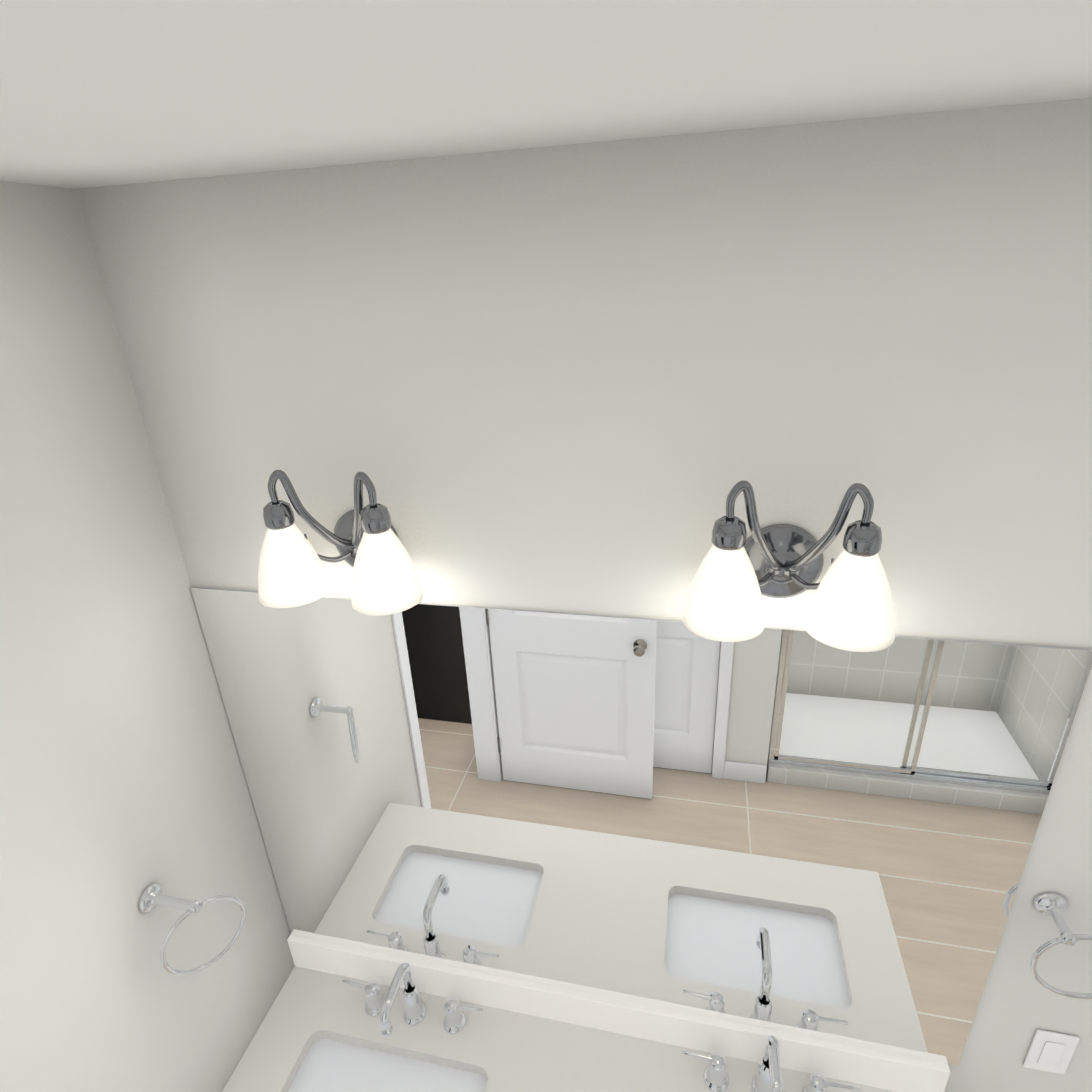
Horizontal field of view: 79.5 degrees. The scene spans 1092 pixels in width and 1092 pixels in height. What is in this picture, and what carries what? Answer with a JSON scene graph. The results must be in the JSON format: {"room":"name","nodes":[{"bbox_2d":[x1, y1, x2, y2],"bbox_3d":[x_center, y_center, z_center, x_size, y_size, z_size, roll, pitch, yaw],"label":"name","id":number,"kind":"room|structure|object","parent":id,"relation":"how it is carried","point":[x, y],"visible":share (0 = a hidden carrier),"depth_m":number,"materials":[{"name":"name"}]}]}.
{"room":"bathroom","nodes":[
{"label":"bathroom","id":0,"kind":"room"},
{"bbox_2d":[0,181,294,1091],"bbox_3d":[-0.944,1.059,0.736,0.120,2.720,1.900,3,24,13],"label":"wall","id":1,"kind":"structure","parent":0,"point":[122,781],"depth_m":1.11,"materials":[{"name":"paint"}]},
{"bbox_2d":[138,882,245,975],"bbox_3d":[-0.678,0.727,1.253,0.140,0.181,0.136,3,24,13],"label":"towel ring","id":2,"kind":"object","parent":1,"relation":"attached to","point":[152,897],"visible":1,"depth_m":1.23,"materials":[{"name":"silver metal"}]},
{"bbox_2d":[0,0,1091,188],"bbox_3d":[0.193,-0.390,0.426,5.300,0.080,4.810,3,24,13],"label":"ceiling","id":3,"kind":"structure","parent":0,"point":[95,93],"depth_m":0.53,"materials":[{"name":"paint"}]},
{"bbox_2d":[75,97,1091,1091],"bbox_3d":[1.080,0.744,1.232,3.820,2.720,0.120,3,24,13],"label":"wall","id":4,"kind":"structure","parent":0,"point":[594,379],"depth_m":0.96,"materials":[{"name":"paint"}]},
{"bbox_2d":[258,470,423,615],"bbox_3d":[-0.340,-0.022,1.077,0.286,0.226,0.170,3,24,13],"label":"sconce","id":5,"kind":"object","parent":4,"relation":"attached to","point":[370,547],"visible":1,"depth_m":1.04,"materials":[{"name":"white glass"}]},
{"bbox_2d":[190,587,1091,1064],"bbox_3d":[0.074,0.578,1.333,1.552,1.003,0.005,3,24,13],"label":"mirror","id":6,"kind":"object","parent":4,"relation":"attached to","point":[800,831],"visible":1,"depth_m":1.28,"materials":[{"name":"clear glass"}]},
{"bbox_2d":[683,480,894,651],"bbox_3d":[0.342,0.010,0.924,0.286,0.226,0.170,3,24,13],"label":"sconce","id":7,"kind":"object","parent":4,"relation":"attached to","point":[737,575],"visible":1,"depth_m":0.89,"materials":[{"name":"white glass"}]},
{"bbox_2d":[1023,1029,1079,1073],"bbox_3d":[0.994,0.997,1.293,0.072,0.116,0.008,3,24,13],"label":"switch plate","id":8,"kind":"object","parent":4,"relation":"attached to","point":[1050,1051],"visible":1,"depth_m":1.29,"materials":[{"name":"plastic"}]},
{"bbox_2d":[1030,892,1091,998],"bbox_3d":[0.922,0.701,1.141,0.155,0.170,0.075,3,24,13],"label":"towel ring","id":9,"kind":"object","parent":4,"relation":"attached to","point":[1053,905],"visible":1,"depth_m":1.14,"materials":[{"name":"silver metal"}]},
{"bbox_3d":[-0.283,2.522,0.780,4.485,0.060,2.930,3,24,13],"label":"floor","id":10,"kind":"structure","parent":0,"visible":0},
{"bbox_2d":[222,958,937,1091],"bbox_3d":[0.047,1.681,1.506,1.529,0.880,0.580,3,24,13],"label":"countertop","id":11,"kind":"structure","parent":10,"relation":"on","point":[339,1017],"depth_m":1.52,"materials":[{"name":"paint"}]},
{"bbox_2d":[278,1026,497,1091],"bbox_3d":[-0.368,1.313,1.453,0.458,0.149,0.278,3,24,13],"label":"sink","id":12,"kind":"object","parent":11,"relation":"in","point":[328,1060],"depth_m":1.52,"materials":[{"name":"white ceramic"}]},
{"bbox_2d":[341,962,483,1038],"bbox_3d":[-0.335,1.071,1.522,0.363,0.198,0.156,3,24,13],"label":"faucet","id":13,"kind":"object","parent":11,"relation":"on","point":[370,1010],"depth_m":1.58,"materials":[{"name":"silver metal"}]},
{"bbox_2d":[680,1035,860,1091],"bbox_3d":[0.460,1.108,1.343,0.363,0.198,0.156,3,24,13],"label":"faucet","id":14,"kind":"object","parent":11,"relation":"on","point":[699,1072],"depth_m":1.43,"materials":[{"name":"silver metal"}]}
]}

